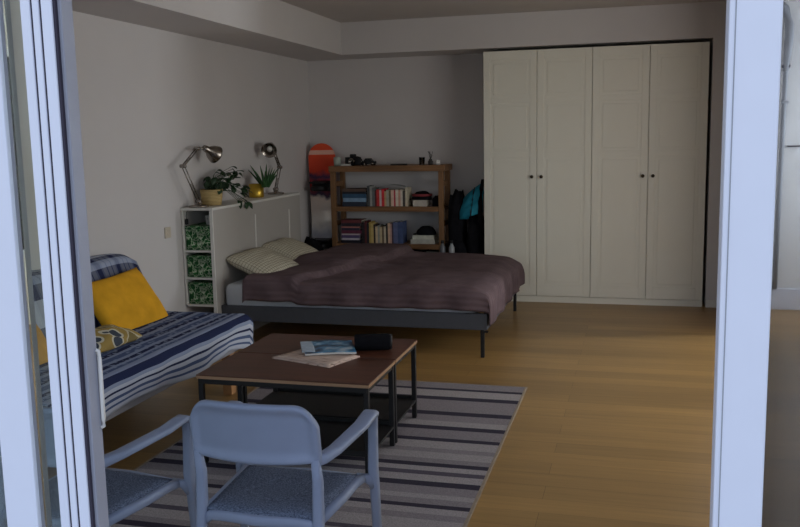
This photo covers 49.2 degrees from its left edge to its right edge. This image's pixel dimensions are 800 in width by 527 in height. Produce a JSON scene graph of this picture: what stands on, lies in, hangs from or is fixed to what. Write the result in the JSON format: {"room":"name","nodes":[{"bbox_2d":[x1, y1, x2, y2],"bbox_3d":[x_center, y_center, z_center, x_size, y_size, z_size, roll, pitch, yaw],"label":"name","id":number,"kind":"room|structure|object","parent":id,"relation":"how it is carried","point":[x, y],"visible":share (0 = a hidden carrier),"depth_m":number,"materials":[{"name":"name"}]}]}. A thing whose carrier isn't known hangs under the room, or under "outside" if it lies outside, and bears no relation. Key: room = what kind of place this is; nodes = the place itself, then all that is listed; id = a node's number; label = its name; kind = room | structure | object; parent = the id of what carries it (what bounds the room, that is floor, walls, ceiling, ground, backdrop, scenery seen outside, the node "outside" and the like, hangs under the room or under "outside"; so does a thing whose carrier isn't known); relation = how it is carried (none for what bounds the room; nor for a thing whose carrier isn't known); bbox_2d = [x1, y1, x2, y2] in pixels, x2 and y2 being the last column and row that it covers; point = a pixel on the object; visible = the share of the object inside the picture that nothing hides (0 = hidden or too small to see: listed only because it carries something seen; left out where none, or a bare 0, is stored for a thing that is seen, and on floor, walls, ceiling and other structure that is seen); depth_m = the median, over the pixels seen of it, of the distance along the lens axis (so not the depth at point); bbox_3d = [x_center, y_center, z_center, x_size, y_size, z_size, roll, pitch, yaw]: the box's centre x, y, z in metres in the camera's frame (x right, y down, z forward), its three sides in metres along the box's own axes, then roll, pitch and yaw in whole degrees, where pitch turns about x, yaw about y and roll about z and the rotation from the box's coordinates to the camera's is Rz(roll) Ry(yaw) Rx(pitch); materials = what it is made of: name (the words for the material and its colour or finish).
{"room":"balcony","nodes":[
{"label":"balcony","id":0,"kind":"room"},
{"bbox_2d":[10,0,311,312],"bbox_3d":[-1.954,-0.586,5.983,0.200,2.694,7.370,1,9,15],"label":"wall","id":1,"kind":"structure","parent":0,"point":[148,97],"depth_m":6.41,"materials":[{"name":"white paint"}]},
{"bbox_2d":[164,227,170,238],"bbox_3d":[-1.718,-0.229,6.470,0.014,0.080,0.080,1,9,15],"label":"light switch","id":2,"kind":"object","parent":1,"relation":"attached to","point":[167,230],"visible":1,"depth_m":6.46,"materials":[{"name":"beige plastic"}]},
{"bbox_2d":[72,0,354,60],"bbox_3d":[-1.642,-1.747,5.619,0.550,0.304,7.170,1,9,15],"label":"ceiling beam","id":3,"kind":"structure","parent":1,"relation":"attached to","point":[277,27],"depth_m":6.58,"materials":[{"name":"white paint"}]},
{"bbox_2d":[1,295,715,526],"bbox_3d":[1.044,0.905,5.375,6.360,0.200,7.390,1,9,15],"label":"floor","id":4,"kind":"structure","parent":0,"point":[612,425],"depth_m":5.19,"materials":[{"name":"brown wood"}]},
{"bbox_2d":[0,406,195,526],"bbox_3d":[-1.048,0.794,2.954,0.566,0.796,0.514,2,9,22],"label":"armchair","id":5,"kind":"object","parent":4,"relation":"on","point":[129,492],"visible":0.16,"depth_m":2.91,"materials":[{"name":"blue plastic"}]},
{"bbox_2d":[5,469,171,517],"bbox_3d":[-1.053,0.776,2.941,0.416,0.034,0.383,2,9,22],"label":"seat cushion","id":6,"kind":"object","parent":5,"relation":"on","point":[128,492],"depth_m":2.94,"materials":[{"name":"grey fabric"}]},
{"bbox_2d":[43,349,238,421],"bbox_3d":[-1.684,0.513,4.859,0.920,0.830,1.950,1,9,15],"label":"sofa","id":7,"kind":"object","parent":4,"relation":"on","point":[227,389],"visible":0.07,"depth_m":4.56,"materials":[{"name":"brown wood"}]},
{"bbox_2d":[32,254,142,337],"bbox_3d":[-1.983,0.248,4.935,0.300,0.412,1.917,1,9,15],"label":"throw","id":8,"kind":"object","parent":7,"relation":"on","point":[103,266],"visible":0.23,"depth_m":5.38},
{"bbox_2d":[39,311,253,417],"bbox_3d":[-1.543,0.608,4.824,0.724,0.317,2.034,1,9,15],"label":"throw","id":9,"kind":"object","parent":7,"relation":"on","point":[176,347],"visible":0.54,"depth_m":4.83,"materials":[{"name":"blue fabric"}]},
{"bbox_2d":[36,324,47,364],"bbox_3d":[-1.909,0.435,4.421,0.176,0.227,0.360,1,9,15],"label":"cushion","id":10,"kind":"object","parent":9,"relation":"on","point":[41,340],"visible":0.2,"depth_m":4.47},
{"bbox_2d":[95,324,142,351],"bbox_3d":[-1.634,0.413,4.825,0.235,0.112,0.400,2,9,18],"label":"cushion","id":11,"kind":"object","parent":9,"relation":"on","point":[108,337],"visible":0.62,"depth_m":4.80,"materials":[{"name":"fabric"}]},
{"bbox_2d":[92,267,167,329],"bbox_3d":[-1.688,0.246,5.380,0.276,0.359,0.599,1,9,15],"label":"cushion","id":12,"kind":"object","parent":9,"relation":"on","point":[126,299],"visible":0.73,"depth_m":5.29,"materials":[{"name":"yellow fabric"}]},
{"bbox_2d":[180,193,300,330],"bbox_3d":[-1.299,-0.010,7.540,0.267,1.085,1.786,1,9,15],"label":"shelf","id":13,"kind":"object","parent":4,"relation":"on","point":[233,229],"visible":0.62,"depth_m":7.01,"materials":[{"name":"grey laminate"}]},
{"bbox_2d":[185,222,210,249],"bbox_3d":[-1.472,-0.231,6.906,0.213,0.186,0.527,1,9,15],"label":"storage box","id":14,"kind":"object","parent":13,"relation":"on","point":[197,235],"visible":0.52,"depth_m":6.66,"materials":[{"name":"green fabric"}]},
{"bbox_2d":[205,215,209,224],"bbox_3d":[-1.467,-0.333,6.704,0.075,0.072,0.062,-8,11,-40],"label":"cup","id":15,"kind":"object","parent":14,"relation":"on","point":[206,216],"visible":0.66,"depth_m":6.68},
{"bbox_2d":[186,253,211,277],"bbox_3d":[-1.468,-0.014,6.938,0.213,0.168,0.527,1,9,15],"label":"storage box","id":16,"kind":"object","parent":13,"relation":"on","point":[199,264],"visible":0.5,"depth_m":6.69,"materials":[{"name":"green fabric"}]},
{"bbox_2d":[188,280,213,303],"bbox_3d":[-1.463,0.194,6.968,0.213,0.168,0.527,1,9,15],"label":"storage box","id":17,"kind":"object","parent":13,"relation":"on","point":[200,291],"visible":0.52,"depth_m":6.72,"materials":[{"name":"green fabric"}]},
{"bbox_2d":[179,145,222,207],"bbox_3d":[-1.536,-0.670,6.696,0.154,0.470,0.483,3,9,28],"label":"desk lamp","id":18,"kind":"object","parent":13,"relation":"on","point":[213,153],"visible":1,"depth_m":6.69,"materials":[{"name":"silver metal"}]},
{"bbox_2d":[200,166,252,208],"bbox_3d":[-1.393,-0.599,7.008,0.323,0.353,0.522,1,9,15],"label":"potted plant","id":19,"kind":"object","parent":13,"relation":"on","point":[212,194],"visible":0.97,"depth_m":6.92,"materials":[{"name":"green plant"}]},
{"bbox_2d":[248,164,277,197],"bbox_3d":[-1.205,-0.729,7.681,0.264,0.292,0.231,1,9,15],"label":"potted plant","id":20,"kind":"object","parent":13,"relation":"on","point":[257,189],"visible":0.99,"depth_m":7.65,"materials":[{"name":"gold metal"}]},
{"bbox_2d":[261,142,283,194],"bbox_3d":[-1.165,-0.874,8.027,0.154,0.479,0.343,0,8,5],"label":"desk lamp","id":21,"kind":"object","parent":13,"relation":"on","point":[269,150],"visible":1,"depth_m":7.93,"materials":[{"name":"silver metal"}]},
{"bbox_2d":[189,400,381,526],"bbox_3d":[-0.393,0.784,2.936,0.566,0.796,0.514,1,9,15],"label":"armchair","id":22,"kind":"object","parent":4,"relation":"on","point":[253,437],"visible":1,"depth_m":2.74,"materials":[{"name":"blue plastic"}]},
{"bbox_2d":[207,465,356,520],"bbox_3d":[-0.397,0.766,2.922,0.416,0.034,0.383,1,9,15],"label":"seat cushion","id":23,"kind":"object","parent":22,"relation":"on","point":[258,492],"depth_m":2.88,"materials":[{"name":"grey fabric"}]},
{"bbox_2d":[304,236,323,250],"bbox_3d":[-0.895,0.030,8.861,0.304,0.611,0.320,1,9,15],"label":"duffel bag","id":24,"kind":"object","parent":4,"relation":"on","point":[309,241],"visible":0.2,"depth_m":8.75,"materials":[{"name":"black fabric"}]},
{"bbox_2d":[110,379,526,526],"bbox_3d":[-0.331,0.941,4.574,1.695,0.009,2.430,1,9,15],"label":"rug","id":25,"kind":"object","parent":4,"relation":"on","point":[442,460],"visible":0.43,"depth_m":4.25,"materials":[{"name":"fabric"}]},
{"bbox_2d":[196,352,394,472],"bbox_3d":[-0.505,0.739,4.387,0.880,0.450,0.455,1,9,15],"label":"coffee table","id":26,"kind":"object","parent":25,"relation":"on","point":[240,369],"visible":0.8,"depth_m":4.27,"materials":[{"name":"brown wood"}]},
{"bbox_2d":[272,349,359,367],"bbox_3d":[-0.425,0.480,4.533,0.380,0.016,0.296,6,11,39],"label":"newspaper","id":27,"kind":"object","parent":26,"relation":"on","point":[329,360],"visible":0.68,"depth_m":4.48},
{"bbox_2d":[300,340,355,355],"bbox_3d":[-0.386,0.445,4.649,0.279,0.016,0.305,-2,8,-8],"label":"magazine","id":28,"kind":"object","parent":27,"relation":"on","point":[318,347],"visible":1,"depth_m":4.62,"materials":[{"name":"blue paper"}]},
{"bbox_2d":[313,416,393,456],"bbox_3d":[-0.503,0.853,4.403,0.868,0.030,0.443,1,9,15],"label":"shelf","id":29,"kind":"object","parent":26,"relation":"attached to","point":[331,428],"depth_m":4.41,"materials":[{"name":"wood"}]},
{"bbox_2d":[238,333,416,442],"bbox_3d":[-0.384,0.672,4.830,0.880,0.450,0.455,1,9,15],"label":"coffee table","id":30,"kind":"object","parent":25,"relation":"on","point":[317,403],"visible":0.61,"depth_m":4.87,"materials":[{"name":"wood"}]},
{"bbox_2d":[256,388,415,423],"bbox_3d":[-0.381,0.786,4.847,0.868,0.030,0.443,1,9,15],"label":"shelf","id":31,"kind":"object","parent":30,"relation":"attached to","point":[318,403],"depth_m":4.91,"materials":[{"name":"wood"}]},
{"bbox_2d":[354,333,391,349],"bbox_3d":[-0.142,0.419,4.669,0.201,0.088,0.088,-1,8,-1],"label":"case","id":32,"kind":"object","parent":30,"relation":"on","point":[382,341],"visible":0.98,"depth_m":4.63,"materials":[{"name":"black fabric"}]},
{"bbox_2d":[308,143,334,249],"bbox_3d":[-0.822,-0.472,9.082,0.296,1.540,0.178,1,9,15],"label":"snowboard","id":33,"kind":"object","parent":4,"relation":"on","point":[321,156],"visible":0.63,"depth_m":9.11,"materials":[{"name":"red plastic"}]},
{"bbox_2d":[222,287,519,357],"bbox_3d":[-0.143,0.374,7.365,2.072,0.328,1.800,1,9,15],"label":"bed","id":34,"kind":"object","parent":4,"relation":"on","point":[335,316],"visible":0.41,"depth_m":6.46,"materials":[{"name":"grey wood"}]},
{"bbox_2d":[226,279,478,312],"bbox_3d":[-0.188,0.163,7.343,1.975,0.210,1.705,1,9,15],"label":"mattress","id":35,"kind":"object","parent":34,"relation":"on","point":[233,290],"visible":0.2,"depth_m":6.70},
{"bbox_2d":[225,247,298,273],"bbox_3d":[-1.083,0.001,7.022,0.406,0.228,0.585,2,9,21],"label":"pillow","id":36,"kind":"object","parent":35,"relation":"on","point":[259,259],"visible":0.7,"depth_m":6.87,"materials":[{"name":"beige fabric"}]},
{"bbox_2d":[262,238,317,259],"bbox_3d":[-0.944,-0.109,7.679,0.369,0.218,0.560,2,9,18],"label":"pillow","id":37,"kind":"object","parent":35,"relation":"on","point":[291,248],"visible":0.59,"depth_m":7.54,"materials":[{"name":"beige fabric"}]},
{"bbox_2d":[242,243,524,325],"bbox_3d":[-0.034,0.111,7.301,1.926,0.378,1.902,1,9,15],"label":"blanket","id":38,"kind":"object","parent":35,"relation":"on","point":[374,275],"visible":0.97,"depth_m":6.63,"materials":[{"name":"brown fabric"}]},
{"bbox_2d":[328,164,451,252],"bbox_3d":[-0.084,-0.348,8.925,1.200,1.310,0.365,1,9,15],"label":"bookshelf","id":39,"kind":"object","parent":4,"relation":"on","point":[443,220],"visible":0.47,"depth_m":8.75,"materials":[{"name":"brown wood"}]},
{"bbox_2d":[334,157,340,165],"bbox_3d":[-0.637,-1.038,8.881,0.076,0.088,0.076,1,9,15],"label":"jar","id":40,"kind":"object","parent":39,"relation":"on","point":[337,160],"visible":1,"depth_m":8.85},
{"bbox_2d":[342,239,361,242],"bbox_3d":[-0.470,-0.238,9.013,0.213,0.030,0.190,1,9,15],"label":"book","id":41,"kind":"object","parent":39,"relation":"on","point":[343,241],"visible":0.66,"depth_m":8.92,"materials":[{"name":"paper"}]},
{"bbox_2d":[342,238,361,239],"bbox_3d":[-0.480,-0.263,9.012,0.194,0.020,0.190,1,9,15],"label":"book","id":42,"kind":"object","parent":41,"relation":"on","point":[342,238],"visible":0.59,"depth_m":8.92,"materials":[{"name":"paper"}]},
{"bbox_2d":[341,235,361,237],"bbox_3d":[-0.479,-0.288,9.008,0.197,0.030,0.190,1,9,15],"label":"book","id":43,"kind":"object","parent":42,"relation":"on","point":[342,236],"visible":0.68,"depth_m":8.92,"materials":[{"name":"paper"}]},
{"bbox_3d":[-0.477,-0.311,9.004,0.202,0.014,0.190,1,9,15],"label":"book","id":44,"kind":"object","parent":43,"relation":"on","visible":0},
{"bbox_2d":[341,230,361,233],"bbox_3d":[-0.471,-0.335,8.998,0.216,0.034,0.190,1,9,15],"label":"book","id":45,"kind":"object","parent":44,"relation":"on","point":[342,231],"visible":0.7,"depth_m":8.91,"materials":[{"name":"paper"}]},
{"bbox_2d":[341,228,361,229],"bbox_3d":[-0.483,-0.364,8.997,0.192,0.024,0.190,1,9,15],"label":"book","id":46,"kind":"object","parent":45,"relation":"on","point":[341,228],"visible":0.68,"depth_m":8.91,"materials":[{"name":"paper"}]},
{"bbox_2d":[341,226,361,227],"bbox_3d":[-0.478,-0.383,8.993,0.204,0.014,0.190,1,9,15],"label":"book","id":47,"kind":"object","parent":46,"relation":"on","point":[341,226],"visible":0.55,"depth_m":8.91,"materials":[{"name":"paper"}]},
{"bbox_2d":[341,223,361,226],"bbox_3d":[-0.477,-0.407,8.989,0.206,0.034,0.190,1,9,15],"label":"book","id":48,"kind":"object","parent":47,"relation":"on","point":[342,224],"visible":0.71,"depth_m":8.89,"materials":[{"name":"paper"}]},
{"bbox_2d":[341,218,366,222],"bbox_3d":[-0.473,-0.440,8.983,0.216,0.030,0.190,1,9,15],"label":"book","id":49,"kind":"object","parent":48,"relation":"on","point":[348,220],"visible":0.95,"depth_m":8.91,"materials":[{"name":"paper"}]},
{"bbox_2d":[345,154,360,165],"bbox_3d":[-0.483,-1.051,8.858,0.160,0.115,0.100,1,9,15],"label":"camera","id":50,"kind":"object","parent":39,"relation":"on","point":[357,161],"visible":0.88,"depth_m":8.85,"materials":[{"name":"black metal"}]},
{"bbox_2d":[342,202,366,205],"bbox_3d":[-0.437,-0.616,8.952,0.255,0.045,0.200,1,9,15],"label":"book","id":51,"kind":"object","parent":39,"relation":"on","point":[343,203],"visible":0.7,"depth_m":8.86,"materials":[{"name":"paper"}]},
{"bbox_2d":[343,198,366,201],"bbox_3d":[-0.433,-0.658,8.945,0.246,0.038,0.200,1,9,15],"label":"book","id":52,"kind":"object","parent":51,"relation":"on","point":[344,199],"visible":0.7,"depth_m":8.85,"materials":[{"name":"paper"}]},
{"bbox_2d":[342,194,366,197],"bbox_3d":[-0.437,-0.698,8.940,0.252,0.042,0.200,1,9,15],"label":"book","id":53,"kind":"object","parent":52,"relation":"on","point":[343,195],"visible":0.7,"depth_m":8.84,"materials":[{"name":"paper"}]},
{"bbox_2d":[342,191,366,193],"bbox_3d":[-0.438,-0.730,8.935,0.253,0.022,0.200,1,9,15],"label":"book","id":54,"kind":"object","parent":53,"relation":"on","point":[366,191],"visible":0.68,"depth_m":8.84,"materials":[{"name":"paper"}]},
{"bbox_2d":[342,188,366,191],"bbox_3d":[-0.439,-0.754,8.932,0.254,0.026,0.200,1,9,15],"label":"book","id":55,"kind":"object","parent":54,"relation":"on","point":[345,189],"visible":0.84,"depth_m":8.85,"materials":[{"name":"paper"}]},
{"bbox_2d":[351,156,363,165],"bbox_3d":[-0.427,-1.029,8.757,0.138,0.094,0.044,1,9,15],"label":"headphones","id":56,"kind":"object","parent":39,"relation":"on","point":[352,162],"visible":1,"depth_m":8.75,"materials":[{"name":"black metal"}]},
{"bbox_2d":[362,222,364,242],"bbox_3d":[-0.352,-0.322,8.952,0.030,0.210,0.160,1,9,15],"label":"book","id":57,"kind":"object","parent":39,"relation":"on","point":[363,223],"visible":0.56,"depth_m":8.88,"materials":[{"name":"paper"}]},
{"bbox_2d":[365,220,370,242],"bbox_3d":[-0.327,-0.329,8.944,0.020,0.225,0.160,1,9,15],"label":"book","id":58,"kind":"object","parent":39,"relation":"on","point":[366,221],"visible":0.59,"depth_m":8.87,"materials":[{"name":"paper"}]},
{"bbox_2d":[367,223,368,242],"bbox_3d":[-0.305,-0.316,8.940,0.024,0.200,0.160,1,9,15],"label":"book","id":59,"kind":"object","parent":39,"relation":"on","point":[367,223],"visible":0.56,"depth_m":8.86,"materials":[{"name":"paper"}]},
{"bbox_2d":[361,158,375,164],"bbox_3d":[-0.314,-1.028,8.831,0.140,0.069,0.086,1,9,15],"label":"toy car","id":60,"kind":"object","parent":39,"relation":"on","point":[366,160],"visible":0.95,"depth_m":8.80,"materials":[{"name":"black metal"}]},
{"bbox_2d":[367,185,373,205],"bbox_3d":[-0.298,-0.690,8.882,0.027,0.205,0.160,1,9,15],"label":"book","id":61,"kind":"object","parent":39,"relation":"on","point":[368,187],"visible":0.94,"depth_m":8.81,"materials":[{"name":"paper"}]},
{"bbox_2d":[369,221,374,242],"bbox_3d":[-0.283,-0.323,8.933,0.020,0.215,0.160,1,9,15],"label":"book","id":62,"kind":"object","parent":39,"relation":"on","point":[371,221],"visible":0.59,"depth_m":8.86,"materials":[{"name":"paper"}]},
{"bbox_2d":[370,186,375,205],"bbox_3d":[-0.273,-0.687,8.876,0.024,0.200,0.160,1,9,15],"label":"book","id":63,"kind":"object","parent":39,"relation":"on","point":[371,187],"visible":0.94,"depth_m":8.80,"materials":[{"name":"paper"}]},
{"bbox_2d":[371,222,377,242],"bbox_3d":[-0.260,-0.316,8.928,0.026,0.200,0.160,1,9,15],"label":"book","id":64,"kind":"object","parent":39,"relation":"on","point":[372,224],"visible":0.59,"depth_m":8.85,"materials":[{"name":"paper"}]},
{"bbox_2d":[372,187,378,205],"bbox_3d":[-0.246,-0.679,8.870,0.028,0.185,0.160,1,9,15],"label":"book","id":65,"kind":"object","parent":39,"relation":"on","point":[374,188],"visible":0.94,"depth_m":8.80,"materials":[{"name":"paper"}]},
{"bbox_2d":[375,226,377,242],"bbox_3d":[-0.217,-0.300,8.918,0.024,0.170,0.160,1,9,15],"label":"book","id":66,"kind":"object","parent":39,"relation":"on","point":[376,227],"visible":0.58,"depth_m":8.84,"materials":[{"name":"paper"}]},
{"bbox_2d":[373,223,379,242],"bbox_3d":[-0.238,-0.310,8.923,0.018,0.190,0.160,1,9,15],"label":"book","id":67,"kind":"object","parent":39,"relation":"on","point":[377,224],"visible":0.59,"depth_m":8.85,"materials":[{"name":"paper"}]},
{"bbox_2d":[376,189,380,205],"bbox_3d":[-0.201,-0.670,8.859,0.030,0.170,0.160,1,9,15],"label":"book","id":68,"kind":"object","parent":39,"relation":"on","point":[377,190],"visible":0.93,"depth_m":8.78,"materials":[{"name":"paper"}]},
{"bbox_2d":[379,190,381,205],"bbox_3d":[-0.175,-0.668,8.852,0.022,0.165,0.160,1,9,15],"label":"book","id":69,"kind":"object","parent":39,"relation":"on","point":[380,194],"visible":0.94,"depth_m":8.78,"materials":[{"name":"paper"}]},
{"bbox_2d":[378,224,383,242],"bbox_3d":[-0.195,-0.304,8.912,0.020,0.180,0.160,1,9,15],"label":"book","id":70,"kind":"object","parent":39,"relation":"on","point":[379,226],"visible":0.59,"depth_m":8.84,"materials":[{"name":"paper"}]},
{"bbox_2d":[380,226,381,242],"bbox_3d":[-0.173,-0.297,8.907,0.024,0.165,0.160,1,9,15],"label":"book","id":71,"kind":"object","parent":39,"relation":"on","point":[381,226],"visible":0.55,"depth_m":8.83,"materials":[{"name":"paper"}]},
{"bbox_2d":[382,225,385,242],"bbox_3d":[-0.152,-0.301,8.900,0.018,0.175,0.160,1,9,15],"label":"book","id":72,"kind":"object","parent":39,"relation":"on","point":[384,225],"visible":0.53,"depth_m":8.82,"materials":[{"name":"paper"}]},
{"bbox_2d":[381,188,387,205],"bbox_3d":[-0.151,-0.672,8.845,0.028,0.175,0.160,1,9,15],"label":"book","id":73,"kind":"object","parent":39,"relation":"on","point":[383,189],"visible":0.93,"depth_m":8.77,"materials":[{"name":"paper"}]},
{"bbox_2d":[384,226,385,242],"bbox_3d":[-0.132,-0.298,8.895,0.022,0.170,0.160,1,9,15],"label":"book","id":74,"kind":"object","parent":39,"relation":"on","point":[384,226],"visible":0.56,"depth_m":8.82,"materials":[{"name":"paper"}]},
{"bbox_2d":[386,222,389,242],"bbox_3d":[-0.112,-0.313,8.888,0.018,0.200,0.160,1,9,15],"label":"book","id":75,"kind":"object","parent":39,"relation":"on","point":[389,222],"visible":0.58,"depth_m":8.81,"materials":[{"name":"paper"}]},
{"bbox_2d":[386,189,392,205],"bbox_3d":[-0.104,-0.666,8.833,0.026,0.165,0.160,1,9,15],"label":"book","id":76,"kind":"object","parent":39,"relation":"on","point":[387,191],"visible":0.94,"depth_m":8.76,"materials":[{"name":"paper"}]},
{"bbox_2d":[388,222,391,242],"bbox_3d":[-0.091,-0.315,8.882,0.024,0.205,0.160,1,9,15],"label":"book","id":77,"kind":"object","parent":39,"relation":"on","point":[390,222],"visible":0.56,"depth_m":8.80,"materials":[{"name":"paper"}]},
{"bbox_2d":[389,190,390,205],"bbox_3d":[-0.081,-0.663,8.827,0.020,0.160,0.160,1,9,15],"label":"book","id":78,"kind":"object","parent":39,"relation":"on","point":[389,190],"visible":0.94,"depth_m":8.75,"materials":[{"name":"paper"}]},
{"bbox_2d":[390,223,391,242],"bbox_3d":[-0.071,-0.312,8.877,0.016,0.200,0.160,1,9,15],"label":"book","id":79,"kind":"object","parent":39,"relation":"on","point":[391,223],"visible":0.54,"depth_m":8.80,"materials":[{"name":"paper"}]},
{"bbox_2d":[391,189,394,205],"bbox_3d":[-0.056,-0.665,8.820,0.030,0.165,0.160,1,9,15],"label":"book","id":80,"kind":"object","parent":39,"relation":"on","point":[392,191],"visible":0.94,"depth_m":8.74,"materials":[{"name":"paper"}]},
{"bbox_2d":[393,221,397,243],"bbox_3d":[-0.023,-0.319,8.868,0.045,0.215,0.170,1,9,15],"label":"book","id":81,"kind":"object","parent":39,"relation":"on","point":[395,224],"visible":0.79,"depth_m":8.79,"materials":[{"name":"paper"}]},
{"bbox_2d":[395,188,401,205],"bbox_3d":[-0.011,-0.667,8.807,0.028,0.170,0.160,1,9,15],"label":"book","id":82,"kind":"object","parent":39,"relation":"on","point":[396,190],"visible":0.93,"depth_m":8.73,"materials":[{"name":"paper"}]},
{"bbox_2d":[398,190,400,205],"bbox_3d":[0.014,-0.664,8.801,0.022,0.165,0.160,1,9,15],"label":"book","id":83,"kind":"object","parent":39,"relation":"on","point":[399,200],"visible":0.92,"depth_m":8.73,"materials":[{"name":"paper"}]},
{"bbox_2d":[398,220,406,243],"bbox_3d":[0.024,-0.321,8.855,0.050,0.220,0.170,1,9,15],"label":"book","id":84,"kind":"object","parent":39,"relation":"on","point":[402,225],"visible":1,"depth_m":8.79,"materials":[{"name":"paper"}]},
{"bbox_2d":[400,188,404,205],"bbox_3d":[0.036,-0.666,8.794,0.022,0.170,0.160,1,9,15],"label":"book","id":85,"kind":"object","parent":39,"relation":"on","point":[401,190],"visible":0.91,"depth_m":8.72,"materials":[{"name":"paper"}]},
{"bbox_2d":[405,187,411,205],"bbox_3d":[0.084,-0.672,8.780,0.026,0.185,0.160,1,9,15],"label":"book","id":86,"kind":"object","parent":39,"relation":"on","point":[408,195],"visible":1,"depth_m":8.73,"materials":[{"name":"paper"}]},
{"bbox_2d":[409,191,431,205],"bbox_3d":[0.218,-0.654,8.763,0.298,0.149,0.299,1,9,15],"label":"box","id":87,"kind":"object","parent":39,"relation":"on","point":[415,202],"depth_m":8.68,"materials":[{"name":"paper"}]},
{"bbox_2d":[412,249,428,251],"bbox_3d":[0.169,0.005,8.890,0.220,0.300,0.220,1,9,15],"label":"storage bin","id":88,"kind":"object","parent":39,"relation":"on","point":[419,250],"visible":0.14,"depth_m":8.81,"materials":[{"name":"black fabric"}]},
{"bbox_2d":[419,157,424,164],"bbox_3d":[0.217,-1.015,8.651,0.062,0.075,0.062,1,9,15],"label":"drinking glass","id":89,"kind":"object","parent":39,"relation":"on","point":[421,159],"visible":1,"depth_m":8.63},
{"bbox_2d":[411,237,438,243],"bbox_3d":[0.253,-0.232,8.821,0.250,0.045,0.200,1,9,15],"label":"box","id":90,"kind":"object","parent":39,"relation":"on","point":[413,241],"visible":0.79,"depth_m":8.73,"materials":[{"name":"paper"}]},
{"bbox_2d":[412,226,437,239],"bbox_3d":[0.246,-0.317,8.807,0.241,0.127,0.195,1,9,15],"label":"hat","id":91,"kind":"object","parent":90,"relation":"on","point":[431,237],"depth_m":8.73,"materials":[{"name":"fabric"}]},
{"bbox_2d":[428,151,432,164],"bbox_3d":[0.302,-1.042,8.634,0.054,0.132,0.051,1,9,15],"label":"vase","id":92,"kind":"object","parent":39,"relation":"on","point":[430,162],"visible":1,"depth_m":8.62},
{"bbox_2d":[432,195,438,205],"bbox_3d":[0.370,-0.632,8.731,0.096,0.106,0.164,1,9,15],"label":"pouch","id":93,"kind":"object","parent":39,"relation":"on","point":[435,201],"visible":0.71,"depth_m":8.67,"materials":[{"name":"black fabric"}]},
{"bbox_2d":[483,47,592,303],"bbox_3d":[1.342,-0.832,8.407,1.000,2.360,0.530,1,9,15],"label":"wardrobe","id":94,"kind":"object","parent":4,"relation":"on","point":[538,102],"visible":0.91,"depth_m":8.17,"materials":[{"name":"beige wood"}]},
{"bbox_2d":[590,42,709,306],"bbox_3d":[2.308,-0.814,8.145,1.000,2.360,0.530,1,9,15],"label":"wardrobe","id":95,"kind":"object","parent":4,"relation":"on","point":[650,101],"visible":1,"depth_m":7.92,"materials":[{"name":"beige wood"}]},
{"bbox_3d":[0.473,0.174,8.418,0.240,0.400,0.170,1,9,15],"label":"box","id":96,"kind":"object","parent":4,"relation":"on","visible":0},
{"bbox_2d":[440,240,444,252],"bbox_3d":[0.408,-0.123,8.386,0.056,0.199,0.056,1,9,15],"label":"bottle","id":97,"kind":"object","parent":96,"relation":"on","point":[442,247],"visible":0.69,"depth_m":8.36,"materials":[{"name":"black metal"}]},
{"bbox_2d":[449,240,454,252],"bbox_3d":[0.495,-0.122,8.363,0.056,0.199,0.056,1,9,15],"label":"bottle","id":98,"kind":"object","parent":96,"relation":"on","point":[451,247],"visible":0.62,"depth_m":8.34,"materials":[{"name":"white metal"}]},
{"bbox_2d":[307,53,483,252],"bbox_3d":[1.173,-1.056,8.812,4.340,2.694,0.200,1,9,15],"label":"wall","id":99,"kind":"structure","parent":0,"point":[395,110],"depth_m":8.98,"materials":[{"name":"white paint"}]},
{"bbox_2d":[341,2,714,58],"bbox_3d":[1.144,-2.186,8.279,3.420,0.304,0.510,1,9,15],"label":"ceiling beam","id":100,"kind":"structure","parent":99,"relation":"attached to","point":[683,22],"depth_m":8.02,"materials":[{"name":"white paint"}]},
{"bbox_2d":[448,189,466,252],"bbox_3d":[0.584,-0.209,8.709,0.191,1.068,0.404,0,8,10],"label":"jacket","id":101,"kind":"object","parent":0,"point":[457,228],"visible":0.44,"depth_m":8.56,"materials":[{"name":"black fabric"}]},
{"bbox_2d":[459,179,484,253],"bbox_3d":[0.748,-0.254,8.660,0.264,1.165,0.421,1,9,15],"label":"jacket","id":102,"kind":"object","parent":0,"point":[471,209],"visible":0.72,"depth_m":8.50,"materials":[{"name":"black fabric"}]},
{"bbox_2d":[280,0,726,22],"bbox_3d":[0.990,-1.960,4.972,6.360,0.200,7.370,1,9,15],"label":"ceiling","id":103,"kind":"structure","parent":0,"point":[342,11],"depth_m":7.58,"materials":[{"name":"paint"}]},
{"bbox_2d":[702,1,726,304],"bbox_3d":[2.858,-0.893,7.449,0.370,2.694,1.570,1,9,15],"label":"wall partition","id":104,"kind":"structure","parent":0,"point":[717,44],"depth_m":7.77,"materials":[{"name":"white paint"}]},
{"bbox_2d":[705,300,716,307],"bbox_3d":[2.897,0.366,7.907,0.248,0.070,0.014,1,9,15],"label":"baseboard","id":105,"kind":"structure","parent":104,"relation":"attached to","point":[709,303],"depth_m":7.92,"materials":[{"name":"white laminate"}]},
{"bbox_3d":[0.051,-1.194,1.557,5.960,0.304,0.140,1,9,15],"label":"wall","id":106,"kind":"structure","parent":0,"visible":0},
{"bbox_2d":[0,0,51,526],"bbox_3d":[-1.819,0.109,2.216,2.055,2.390,0.050,1,9,15],"label":"door frame","id":107,"kind":"structure","parent":106,"relation":"in","point":[19,443],"depth_m":1.94,"materials":[{"name":"white metal"}]},
{"bbox_2d":[2,0,108,526],"bbox_3d":[-0.749,0.129,1.929,0.161,2.350,0.055,1,9,15],"label":"door","id":108,"kind":"structure","parent":107,"relation":"attached to","point":[74,359],"depth_m":1.88,"materials":[{"name":"white metal"}]},
{"bbox_2d":[709,0,799,526],"bbox_3d":[1.757,0.177,1.254,2.458,2.390,0.063,1,9,15],"label":"door frame","id":109,"kind":"structure","parent":106,"relation":"in","point":[755,463],"depth_m":1.52,"materials":[{"name":"white metal"}]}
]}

